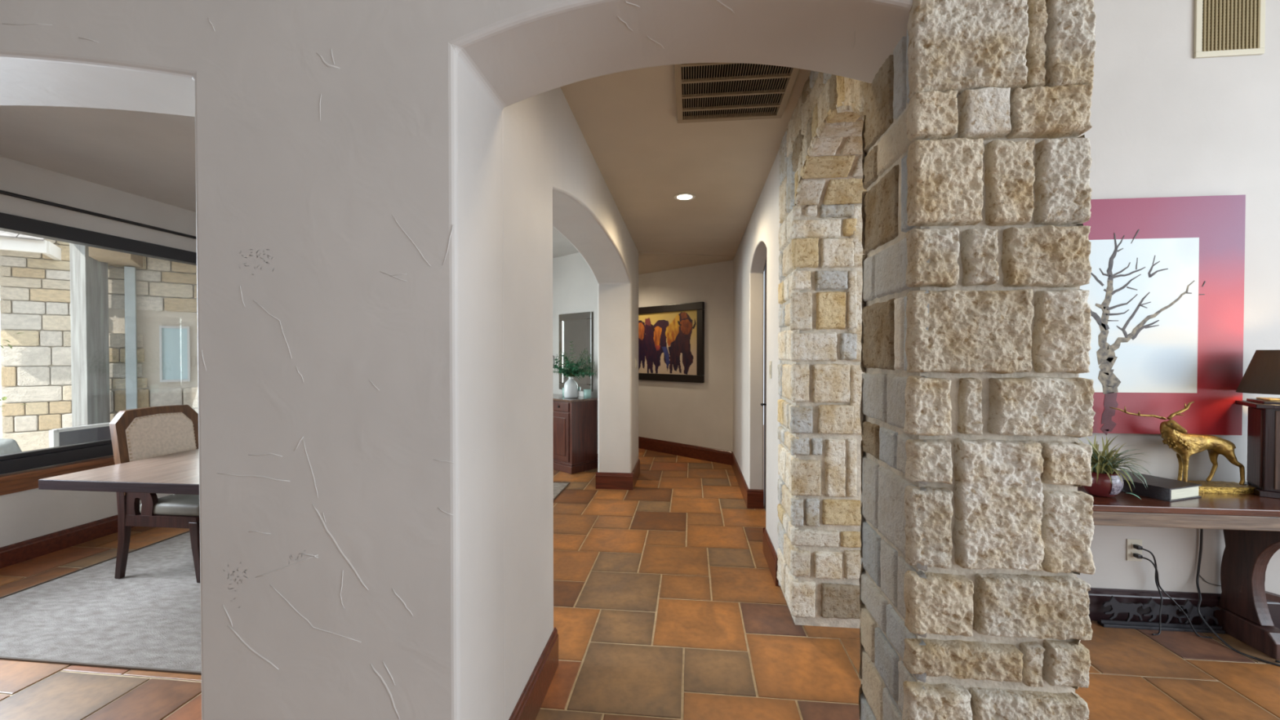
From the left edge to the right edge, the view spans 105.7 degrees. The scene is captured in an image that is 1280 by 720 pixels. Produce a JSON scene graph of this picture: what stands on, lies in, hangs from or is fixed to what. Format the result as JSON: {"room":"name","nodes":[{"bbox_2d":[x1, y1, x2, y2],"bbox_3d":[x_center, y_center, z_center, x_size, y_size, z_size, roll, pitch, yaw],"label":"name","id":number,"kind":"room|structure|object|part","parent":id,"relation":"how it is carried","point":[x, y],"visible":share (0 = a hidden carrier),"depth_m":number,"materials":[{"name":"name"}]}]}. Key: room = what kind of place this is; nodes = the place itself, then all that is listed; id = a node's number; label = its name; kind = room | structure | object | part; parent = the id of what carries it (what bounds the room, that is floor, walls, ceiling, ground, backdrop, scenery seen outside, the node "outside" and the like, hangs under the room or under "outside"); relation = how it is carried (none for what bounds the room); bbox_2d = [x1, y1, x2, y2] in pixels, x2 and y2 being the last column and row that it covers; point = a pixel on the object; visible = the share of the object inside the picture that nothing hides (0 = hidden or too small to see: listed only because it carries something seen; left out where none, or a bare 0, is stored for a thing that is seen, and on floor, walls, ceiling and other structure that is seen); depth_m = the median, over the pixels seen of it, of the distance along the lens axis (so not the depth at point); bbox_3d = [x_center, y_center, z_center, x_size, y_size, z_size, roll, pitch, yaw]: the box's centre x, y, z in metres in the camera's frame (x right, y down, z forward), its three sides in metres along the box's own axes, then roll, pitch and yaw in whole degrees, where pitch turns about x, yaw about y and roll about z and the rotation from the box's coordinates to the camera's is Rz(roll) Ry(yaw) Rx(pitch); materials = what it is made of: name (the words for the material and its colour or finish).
{"room":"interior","nodes":[
{"label":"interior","id":0,"kind":"room"},
{"bbox_2d":[107,256,198,422],"bbox_3d":[-4.832,0.129,6.559,3.700,2.720,0.347,-1,1,-40],"label":"wall","id":1,"kind":"structure","parent":0,"point":[166,290],"depth_m":5.65,"materials":[{"name":"beige"}]},
{"bbox_2d":[0,155,196,547],"bbox_3d":[-4.221,-0.077,5.797,0.160,2.950,8.145,0,1,6],"label":"wall","id":2,"kind":"structure","parent":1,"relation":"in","point":[24,515],"depth_m":3.71,"materials":[{"name":"beige paint"}]},
{"bbox_2d":[0,514,134,568],"bbox_3d":[-4.146,1.330,5.678,0.018,0.140,7.200,0,1,6],"label":"baseboard","id":3,"kind":"structure","parent":2,"relation":"attached to","point":[14,553],"depth_m":3.62,"materials":[{"name":"red wood"}]},
{"bbox_2d":[0,212,196,495],"bbox_3d":[-4.318,-0.051,4.095,0.200,1.940,3.850,0,1,6],"label":"window","id":4,"kind":"structure","parent":2,"relation":"attached to","point":[16,474],"depth_m":3.65,"materials":[{"name":"grey metal"}]},
{"bbox_3d":[-4.358,-0.071,4.099,0.120,1.690,3.750,0,1,6],"label":"frame","id":5,"kind":"part","parent":4,"relation":"part of","materials":[{"name":"grey metal"}]},
{"bbox_3d":[-4.278,0.799,4.101,0.120,0.040,3.850,0,1,6],"label":"sill","id":6,"kind":"part","parent":4,"relation":"part of","materials":[{"name":"brown wood"}]},
{"bbox_2d":[0,190,196,239],"bbox_3d":[-4.268,-1.152,4.212,0.073,0.026,4.080,0,1,6],"label":"curtain rod","id":7,"kind":"object","parent":2,"relation":"attached to","point":[2,192],"visible":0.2,"depth_m":3.78,"materials":[{"name":"black metal"}]},
{"bbox_2d":[88,246,142,267],"bbox_3d":[-6.300,-1.185,6.093,0.300,0.240,2.759,-1,1,-38],"label":"beam","id":8,"kind":"structure","parent":1,"relation":"attached to","point":[111,257],"depth_m":5.07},
{"bbox_2d":[124,266,137,409],"bbox_3d":[-5.745,0.227,5.484,0.085,2.550,0.070,-1,1,-40],"label":"downspout","id":9,"kind":"object","parent":1,"relation":"attached to","point":[130,273],"visible":0.56,"depth_m":5.45,"materials":[{"name":"grey metal"}]},
{"bbox_2d":[159,325,190,382],"bbox_3d":[-5.531,-0.071,5.773,0.260,0.660,0.040,-1,1,-40],"label":"window","id":10,"kind":"structure","parent":1,"relation":"in","point":[174,341],"depth_m":5.77,"materials":[{"name":"clear glass"}]},
{"bbox_3d":[-5.622,-0.070,5.695,0.020,0.610,0.040,-1,1,-40],"label":"frame","id":11,"kind":"part","parent":10,"relation":"part of","materials":[{"name":"white"}]},
{"bbox_3d":[-5.531,-0.389,5.769,0.260,0.025,0.040,-1,1,-40],"label":"frame","id":12,"kind":"part","parent":10,"relation":"part of","materials":[{"name":"white"}]},
{"bbox_3d":[-5.531,0.246,5.777,0.260,0.025,0.040,-1,1,-40],"label":"frame","id":13,"kind":"part","parent":10,"relation":"part of","materials":[{"name":"white wood"}]},
{"bbox_3d":[-5.439,-0.072,5.850,0.020,0.610,0.040,-1,1,-40],"label":"frame","id":14,"kind":"part","parent":10,"relation":"part of","materials":[{"name":"white"}]},
{"bbox_2d":[0,105,578,257],"bbox_3d":[-2.308,-1.482,5.803,4.000,0.100,8.100,0,1,6],"label":"ceiling","id":15,"kind":"structure","parent":0,"point":[149,155],"depth_m":3.19,"materials":[{"name":"beige paint"}]},
{"bbox_2d":[0,0,912,719],"bbox_3d":[-1.990,-0.650,1.635,5.500,4.200,0.346,0,1,6],"label":"wall","id":16,"kind":"structure","parent":0,"point":[348,153],"depth_m":1.36,"materials":[{"name":"beige paint"}]},
{"bbox_2d":[502,87,638,719],"bbox_3d":[-0.428,-0.007,3.835,0.373,2.860,4.360,0,1,6],"label":"wall","id":17,"kind":"structure","parent":0,"point":[551,176],"depth_m":2.11,"materials":[{"name":"beige paint"}]},
{"bbox_2d":[508,626,558,719],"bbox_3d":[-0.842,1.357,1.855,0.819,0.180,0.994,0,1,6],"label":"baseboard","id":18,"kind":"structure","parent":17,"relation":"attached to","point":[530,702],"depth_m":2.01,"materials":[{"name":"red wood"}]},
{"bbox_2d":[595,457,639,489],"bbox_3d":[-0.241,1.310,5.643,0.409,0.180,0.758,0,1,6],"label":"baseboard","id":19,"kind":"structure","parent":17,"relation":"attached to","point":[613,481],"depth_m":5.27,"materials":[{"name":"red wood"}]},
{"bbox_2d":[552,252,597,453],"bbox_3d":[-2.012,-0.056,7.742,5.220,2.860,0.140,1,1,43],"label":"wall","id":20,"kind":"structure","parent":0,"point":[575,285],"depth_m":6.58,"materials":[{"name":"beige paint"}]},
{"bbox_2d":[559,311,592,391],"bbox_3d":[-0.873,-0.111,6.545,0.680,1.040,0.036,1,1,43],"label":"wall mirror","id":21,"kind":"object","parent":20,"relation":"attached to","point":[577,327],"visible":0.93,"depth_m":6.49,"materials":[{"name":"grey mirror"}]},
{"bbox_3d":[-1.093,-0.113,6.741,0.090,0.860,0.018,1,1,43],"label":"frame","id":22,"kind":"part","parent":21,"relation":"part of","materials":[{"name":"silver metal"}]},
{"bbox_3d":[-0.874,-0.111,6.544,0.500,0.860,0.004,1,1,43],"label":"glass","id":23,"kind":"part","parent":21,"relation":"part of","materials":[{"name":"white mirror"}]},
{"bbox_3d":[-0.879,0.364,6.544,0.680,0.090,0.018,1,1,43],"label":"frame","id":24,"kind":"part","parent":21,"relation":"part of","materials":[{"name":"silver metal"}]},
{"bbox_3d":[-0.879,-0.586,6.533,0.680,0.090,0.018,1,1,43],"label":"frame","id":25,"kind":"part","parent":21,"relation":"part of","materials":[{"name":"silver metal"}]},
{"bbox_3d":[-0.664,-0.108,6.336,0.090,0.860,0.018,1,1,43],"label":"frame","id":26,"kind":"part","parent":21,"relation":"part of","materials":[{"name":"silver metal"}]},
{"bbox_2d":[0,424,1279,719],"bbox_3d":[0.627,1.498,2.548,10.723,0.121,15.361,0,1,6],"label":"floor","id":27,"kind":"structure","parent":0,"point":[668,605],"depth_m":2.41,"materials":[{"name":"tile"}]},
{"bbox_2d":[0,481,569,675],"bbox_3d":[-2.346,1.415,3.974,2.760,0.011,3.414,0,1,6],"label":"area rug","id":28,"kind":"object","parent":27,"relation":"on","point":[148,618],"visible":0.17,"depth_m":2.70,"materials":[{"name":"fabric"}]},
{"bbox_2d":[38,448,199,494],"bbox_3d":[-2.599,1.029,3.602,1.215,0.770,2.000,0,1,6],"label":"dining table","id":29,"kind":"object","parent":28,"relation":"on","point":[178,473],"visible":0.1,"depth_m":2.68,"materials":[{"name":"brown wood"}]},
{"bbox_2d":[109,404,199,582],"bbox_3d":[-3.086,0.871,3.370,0.652,1.091,0.534,0,1,6],"label":"dining chair","id":30,"kind":"object","parent":28,"relation":"on","point":[144,433],"visible":0.62,"depth_m":3.16,"materials":[{"name":"brown wood"}]},
{"bbox_3d":[-3.366,1.115,3.158,0.091,0.608,0.048,0,1,6],"label":"leg","id":31,"kind":"part","parent":30,"relation":"part of","materials":[{"name":"brown wood"}]},
{"bbox_3d":[-3.350,0.597,3.394,0.121,0.543,0.530,0,1,6],"label":"frame","id":32,"kind":"part","parent":30,"relation":"part of","materials":[{"name":"brown wood"}]},
{"bbox_2d":[125,412,195,462],"bbox_3d":[-3.342,0.602,3.393,0.115,0.453,0.430,0,1,6],"label":"cushion","id":33,"kind":"object","parent":30,"relation":"on","point":[148,434],"depth_m":3.36,"materials":[{"name":"beige fabric"}]},
{"bbox_3d":[-3.078,1.036,3.127,0.530,0.070,0.036,0,1,6],"label":"rail","id":34,"kind":"part","parent":30,"relation":"part of","materials":[{"name":"brown wood"}]},
{"bbox_3d":[-2.994,0.959,3.361,0.450,0.080,0.506,0,1,6],"label":"seat","id":35,"kind":"part","parent":30,"relation":"part of","materials":[{"name":"white leather"}]},
{"bbox_3d":[-2.826,1.226,3.103,0.077,0.388,0.048,0,1,6],"label":"leg","id":36,"kind":"part","parent":30,"relation":"part of","materials":[{"name":"brown wood"}]},
{"bbox_2d":[552,393,597,474],"bbox_3d":[-1.181,0.935,6.537,1.360,0.908,0.449,1,1,43],"label":"base cabinet","id":37,"kind":"object","parent":27,"relation":"on","point":[575,420],"visible":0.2,"depth_m":6.08,"materials":[{"name":"brown wood"}]},
{"bbox_3d":[-1.019,0.957,6.105,0.250,0.475,0.008,1,1,43],"label":"panel","id":38,"kind":"part","parent":37,"relation":"part of","materials":[{"name":"brown wood"}]},
{"bbox_3d":[-1.012,0.585,6.107,0.370,0.110,0.016,1,1,43],"label":"drawer","id":39,"kind":"part","parent":37,"relation":"part of","materials":[{"name":"brown wood"}]},
{"bbox_3d":[-1.011,0.957,6.113,0.370,0.605,0.014,1,1,43],"label":"door","id":40,"kind":"part","parent":37,"relation":"part of","materials":[{"name":"brown wood"}]},
{"bbox_2d":[564,376,577,398],"bbox_3d":[-0.886,0.349,6.216,0.176,0.272,0.176,0,1,6],"label":"vase","id":41,"kind":"object","parent":37,"relation":"on","point":[571,387],"visible":1,"depth_m":6.15,"materials":[{"name":"white ceramic"}]},
{"bbox_2d":[552,341,596,381],"bbox_3d":[-0.879,0.011,6.203,0.757,0.506,0.635,0,1,6],"label":"leafy stems","id":42,"kind":"object","parent":41,"relation":"in","point":[570,371],"visible":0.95,"depth_m":6.15,"materials":[{"name":"green plant"}]},
{"bbox_3d":[-1.172,1.287,6.551,1.320,0.025,0.423,1,1,43],"label":"moulding","id":43,"kind":"part","parent":37,"relation":"part of","materials":[{"name":"brown wood"}]},
{"bbox_2d":[583,389,591,398],"bbox_3d":[-0.673,0.430,6.209,0.100,0.110,0.100,0,1,6],"label":"glass tumbler","id":44,"kind":"object","parent":37,"relation":"on","point":[587,393],"visible":1,"depth_m":6.17,"materials":[{"name":"teal glass"}]},
{"bbox_2d":[1133,544,1162,635],"bbox_3d":[2.736,1.226,2.588,0.110,0.434,0.134,0,1,6],"label":"power cable","id":45,"kind":"object","parent":27,"relation":"on","point":[1135,546],"visible":1,"depth_m":2.60,"materials":[{"name":"black rubber"}]},
{"bbox_3d":[2.735,1.229,2.578,0.086,0.428,0.135,0,1,19],"label":"cord","id":46,"kind":"part","parent":45,"relation":"part of","materials":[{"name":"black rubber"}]},
{"bbox_2d":[1097,595,1225,633],"bbox_3d":[2.785,1.356,2.598,0.585,0.164,0.042,0,1,6],"label":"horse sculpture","id":47,"kind":"object","parent":27,"relation":"on","point":[1117,607],"visible":0.99,"depth_m":2.59,"materials":[{"name":"black metal"}]},
{"bbox_2d":[1133,553,1213,638],"bbox_3d":[2.823,1.250,2.574,0.299,0.385,0.040,0,1,31],"label":"power cable","id":48,"kind":"object","parent":27,"relation":"on","point":[1135,555],"visible":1,"depth_m":2.60,"materials":[{"name":"black rubber"}]},
{"bbox_2d":[1077,485,1279,659],"bbox_3d":[2.850,1.055,2.413,2.270,0.770,0.465,0,1,6],"label":"console table","id":49,"kind":"object","parent":27,"relation":"on","point":[1250,523],"visible":0.39,"depth_m":2.36,"materials":[{"name":"brown wood"}]},
{"bbox_2d":[1078,435,1158,499],"bbox_3d":[2.284,0.524,2.403,0.407,0.292,0.448,0,1,6],"label":"potted plant","id":50,"kind":"object","parent":49,"relation":"on","point":[1107,482],"visible":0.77,"depth_m":2.35,"materials":[{"name":"green plant"}]},
{"bbox_3d":[2.281,0.610,2.404,0.156,0.120,0.156,0,1,6],"label":"pot","id":51,"kind":"part","parent":50,"relation":"part of","materials":[{"name":"red ceramic"}]},
{"bbox_2d":[1117,470,1201,502],"bbox_3d":[2.568,0.638,2.514,0.250,0.062,0.380,0,1,-18],"label":"book","id":52,"kind":"object","parent":49,"relation":"on","point":[1168,490],"visible":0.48,"depth_m":2.37,"materials":[{"name":"paper"}]},
{"bbox_2d":[1109,401,1257,493],"bbox_3d":[2.784,0.441,2.511,0.637,0.455,0.143,0,1,6],"label":"deer","id":53,"kind":"object","parent":49,"relation":"on","point":[1185,445],"visible":0.88,"depth_m":2.48},
{"bbox_3d":[3.120,1.043,2.452,0.060,0.554,0.300,0,1,6],"label":"leg","id":54,"kind":"part","parent":49,"relation":"part of","materials":[{"name":"brown wood"}]},
{"bbox_2d":[1235,350,1279,498],"bbox_3d":[3.200,0.310,2.405,0.339,0.720,0.293,0,1,30],"label":"table lamp","id":55,"kind":"object","parent":49,"relation":"on","point":[1262,375],"visible":0.97,"depth_m":2.39,"materials":[{"name":"brown wood"}]},
{"bbox_3d":[3.121,0.437,2.462,0.012,0.385,0.150,1,1,35],"label":"panel","id":56,"kind":"part","parent":55,"relation":"part of","materials":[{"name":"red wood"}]},
{"bbox_3d":[3.200,0.058,2.401,0.350,0.215,0.280,0,1,6],"label":"lamp shade","id":57,"kind":"part","parent":55,"relation":"part of","materials":[{"name":"black fabric"}]},
{"bbox_3d":[3.154,0.439,2.321,0.150,0.385,0.012,1,1,35],"label":"panel","id":58,"kind":"part","parent":55,"relation":"part of","materials":[{"name":"brown wood"}]},
{"bbox_2d":[1195,528,1279,666],"bbox_3d":[3.011,1.113,2.416,0.142,0.665,0.394,0,1,-16],"label":"cable","id":59,"kind":"object","parent":27,"relation":"on","point":[1201,530],"visible":0.93,"depth_m":2.56,"materials":[{"name":"black rubber"}]},
{"bbox_2d":[560,64,810,274],"bbox_3d":[-1.388,-1.402,5.978,5.593,0.185,8.536,0,1,6],"label":"ceiling","id":60,"kind":"structure","parent":0,"point":[627,120],"depth_m":3.27,"materials":[{"name":"paint"}]},
{"bbox_2d":[674,193,695,200],"bbox_3d":[0.363,-1.325,3.948,0.176,0.006,0.176,0,1,6],"label":"recessed light","id":61,"kind":"object","parent":60,"relation":"in","point":[681,197],"visible":1,"depth_m":3.94,"materials":[{"name":"white glass"}]},
{"bbox_2d":[674,62,799,123],"bbox_3d":[0.449,-1.312,2.310,0.560,0.025,0.680,0,1,6],"label":"ceiling vent","id":62,"kind":"object","parent":60,"relation":"in","point":[704,91],"visible":0.59,"depth_m":2.37,"materials":[{"name":"beige metal"}]},
{"bbox_3d":[0.186,-1.312,2.337,0.032,0.024,0.610,0,1,6],"label":"frame","id":63,"kind":"part","parent":62,"relation":"part of","materials":[{"name":"beige metal"}]},
{"bbox_3d":[0.482,-1.316,2.631,0.560,0.024,0.035,0,1,6],"label":"frame","id":64,"kind":"part","parent":62,"relation":"part of","materials":[{"name":"beige metal"}]},
{"bbox_3d":[0.712,-1.311,2.283,0.032,0.024,0.610,0,1,6],"label":"frame","id":65,"kind":"part","parent":62,"relation":"part of","materials":[{"name":"beige metal"}]},
{"bbox_2d":[638,260,733,451],"bbox_3d":[-0.513,-0.061,8.145,5.450,2.860,0.150,1,1,43],"label":"wall","id":66,"kind":"structure","parent":0,"point":[695,414],"depth_m":6.78,"materials":[{"name":"beige paint"}]},
{"bbox_2d":[638,302,704,382],"bbox_3d":[0.268,-0.250,7.272,1.680,1.120,0.044,1,1,43],"label":"painting","id":67,"kind":"object","parent":66,"relation":"attached to","point":[671,337],"visible":0.82,"depth_m":7.08,"materials":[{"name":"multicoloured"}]},
{"bbox_3d":[0.268,0.258,7.278,1.680,0.105,0.044,1,1,43],"label":"frame","id":68,"kind":"part","parent":67,"relation":"part of","materials":[{"name":"black wood"}]},
{"bbox_3d":[0.268,-0.757,7.266,1.680,0.105,0.044,1,1,43],"label":"frame","id":69,"kind":"part","parent":67,"relation":"part of","materials":[{"name":"black wood"}]},
{"bbox_3d":[0.840,-0.243,6.731,0.105,0.910,0.044,1,1,43],"label":"frame","id":70,"kind":"part","parent":67,"relation":"part of","materials":[{"name":"black wood"}]},
{"bbox_2d":[638,436,732,465],"bbox_3d":[-0.443,1.281,7.980,4.600,0.180,0.018,1,1,43],"label":"baseboard","id":71,"kind":"structure","parent":66,"relation":"attached to","point":[722,456],"depth_m":6.92,"materials":[{"name":"red wood"}]},
{"bbox_2d":[733,150,782,586],"bbox_3d":[1.120,-0.018,4.729,0.135,2.860,3.400,0,1,6],"label":"wall","id":72,"kind":"structure","parent":0,"point":[759,243],"depth_m":4.61,"materials":[{"name":"beige paint"}]},
{"bbox_2d":[731,451,763,509],"bbox_3d":[1.190,1.312,5.509,0.153,0.180,1.808,0,1,6],"label":"baseboard","id":73,"kind":"structure","parent":72,"relation":"attached to","point":[753,498],"depth_m":4.63,"materials":[{"name":"red wood"}]},
{"bbox_2d":[760,261,766,510],"bbox_3d":[1.124,0.209,4.088,0.093,2.420,1.160,0,1,6],"label":"door","id":74,"kind":"structure","parent":72,"relation":"in","point":[765,269],"depth_m":4.58,"materials":[{"name":"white wood"}]},
{"bbox_3d":[1.147,0.792,4.304,0.014,0.750,0.380,0,1,6],"label":"panel","id":75,"kind":"part","parent":74,"relation":"part of","materials":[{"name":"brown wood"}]},
{"bbox_3d":[1.147,-0.208,4.292,0.014,0.950,0.380,0,1,6],"label":"panel","id":76,"kind":"part","parent":74,"relation":"part of","materials":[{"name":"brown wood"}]},
{"bbox_2d":[768,360,771,378],"bbox_3d":[0.905,0.068,3.375,0.010,0.120,0.075,0,1,6],"label":"light switch","id":77,"kind":"object","parent":72,"relation":"attached to","point":[770,362],"visible":1,"depth_m":3.36,"materials":[{"name":"beige plastic"}]},
{"bbox_2d":[762,527,778,586],"bbox_3d":[0.964,1.339,3.339,0.153,0.180,0.548,0,1,6],"label":"baseboard","id":78,"kind":"structure","parent":72,"relation":"attached to","point":[769,551],"depth_m":3.28,"materials":[{"name":"red wood"}]},
{"bbox_2d":[776,0,1096,719],"bbox_3d":[0.965,-0.656,2.083,0.423,4.200,1.911,0,1,6],"label":"stone wall","id":79,"kind":"structure","parent":0,"point":[935,406],"depth_m":1.17,"materials":[{"name":"stone"}]},
{"bbox_2d":[1076,0,1279,595],"bbox_3d":[3.559,-0.663,2.637,4.670,4.200,0.160,0,1,6],"label":"wall","id":80,"kind":"structure","parent":0,"point":[1166,122],"depth_m":2.62,"materials":[{"name":"paint"}]},
{"bbox_2d":[1126,538,1142,561],"bbox_3d":[2.712,1.042,2.661,0.075,0.120,0.009,0,1,6],"label":"power outlet","id":81,"kind":"object","parent":80,"relation":"attached to","point":[1131,550],"visible":0.84,"depth_m":2.66,"materials":[{"name":"beige plastic"}]},
{"bbox_2d":[1131,551,1138,557],"bbox_3d":[2.711,1.066,2.659,0.034,0.030,0.003,0,1,6],"label":"socket","id":82,"kind":"object","parent":81,"relation":"attached to","point":[1132,553],"depth_m":2.66,"materials":[{"name":"beige plastic"}]},
{"bbox_2d":[1079,195,1245,435],"bbox_3d":[2.554,-0.230,2.643,1.270,1.279,0.042,0,1,6],"label":"tree painting","id":83,"kind":"object","parent":80,"relation":"attached to","point":[1166,286],"visible":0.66,"depth_m":2.60,"materials":[{"name":"paint"}]},
{"bbox_3d":[2.553,-0.237,2.624,0.833,0.826,0.001,0,1,6],"label":"pale panel","id":84,"kind":"part","parent":83,"relation":"part of","materials":[{"name":"white paint"}]},
{"bbox_2d":[1088,587,1279,629],"bbox_3d":[3.500,1.351,2.578,4.570,0.175,0.018,0,1,6],"label":"baseboard","id":85,"kind":"structure","parent":80,"relation":"attached to","point":[1097,596],"depth_m":2.65,"materials":[{"name":"black wood"}]},
{"bbox_2d":[1199,574,1221,586],"bbox_3d":[3.129,1.190,2.616,0.216,0.068,0.006,0,1,7],"label":"cable","id":86,"kind":"object","parent":80,"relation":"attached to","point":[1199,575],"visible":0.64,"depth_m":2.62,"materials":[{"name":"black rubber"}]},
{"bbox_2d":[1193,0,1265,58],"bbox_3d":[3.132,-1.825,2.579,0.327,0.415,0.016,0,1,6],"label":"air vent","id":87,"kind":"object","parent":80,"relation":"in","point":[1222,28],"visible":1,"depth_m":2.58,"materials":[{"name":"beige"}]},
{"bbox_3d":[2.985,-1.825,2.595,0.030,0.355,0.014,0,1,6],"label":"frame","id":88,"kind":"part","parent":87,"relation":"part of","materials":[{"name":"beige"}]},
{"bbox_3d":[3.133,-1.632,2.582,0.327,0.030,0.014,0,1,6],"label":"frame","id":89,"kind":"part","parent":87,"relation":"part of","materials":[{"name":"beige"}]},
{"bbox_3d":[3.281,-1.824,2.564,0.029,0.355,0.014,0,1,6],"label":"frame","id":90,"kind":"part","parent":87,"relation":"part of","materials":[{"name":"beige"}]},
{"label":"outside","id":91,"kind":"structure","parent":0,"visible":0},
{"bbox_2d":[0,403,2,438],"bbox_3d":[-12.646,1.567,8.378,17.110,0.200,26.000,0,1,6],"label":"patio","id":92,"kind":"structure","parent":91,"point":[1,415],"depth_m":10.94,"materials":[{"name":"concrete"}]},
{"bbox_2d":[0,332,26,411],"bbox_3d":[-7.729,0.135,5.249,1.138,2.745,1.175,0,1,6],"label":"tree","id":93,"kind":"object","parent":92,"relation":"on","point":[9,345],"visible":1,"depth_m":5.66,"materials":[{"name":"plant"}]},
{"bbox_2d":[0,238,71,451],"bbox_3d":[-7.841,-0.312,6.626,1.040,3.600,0.347,-1,1,-40],"label":"wall","id":94,"kind":"structure","parent":92,"relation":"on","point":[35,287],"depth_m":6.35,"materials":[{"name":"beige"}]},
{"bbox_2d":[0,231,61,260],"bbox_3d":[-8.162,-1.597,5.727,1.770,0.551,0.733,-1,1,-40],"label":"wing roof","id":95,"kind":"structure","parent":94,"relation":"attached to","point":[8,241],"depth_m":5.91,"materials":[{"name":"white"}]},
{"bbox_2d":[48,422,111,466],"bbox_3d":[-5.414,1.055,5.068,0.680,0.905,1.530,0,1,6],"label":"sofa","id":96,"kind":"object","parent":92,"relation":"on","point":[97,432],"visible":0.08,"depth_m":4.46,"materials":[{"name":"grey fabric"}]},
{"bbox_2d":[0,438,31,469],"bbox_3d":[-5.399,0.919,4.155,0.200,0.501,0.298,0,1,6],"label":"cushion","id":97,"kind":"object","parent":96,"relation":"on","point":[6,446],"visible":0.26,"depth_m":4.09,"materials":[{"name":"grey fabric"}]},
{"bbox_3d":[-5.178,1.067,4.294,0.050,0.900,0.040,0,1,6],"label":"post","id":98,"kind":"part","parent":96,"relation":"part of","materials":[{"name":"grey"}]},
{"bbox_3d":[-5.115,0.620,4.901,0.050,0.030,1.230,0,1,6],"label":"rail","id":99,"kind":"part","parent":96,"relation":"part of","materials":[{"name":"grey fabric"}]},
{"bbox_2d":[69,243,110,426],"bbox_3d":[-5.887,0.126,5.201,0.250,2.760,0.260,0,1,6],"label":"curtain","id":100,"kind":"object","parent":92,"relation":"on","point":[89,285],"visible":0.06,"depth_m":5.11,"materials":[{"name":"white fabric"}]}
]}

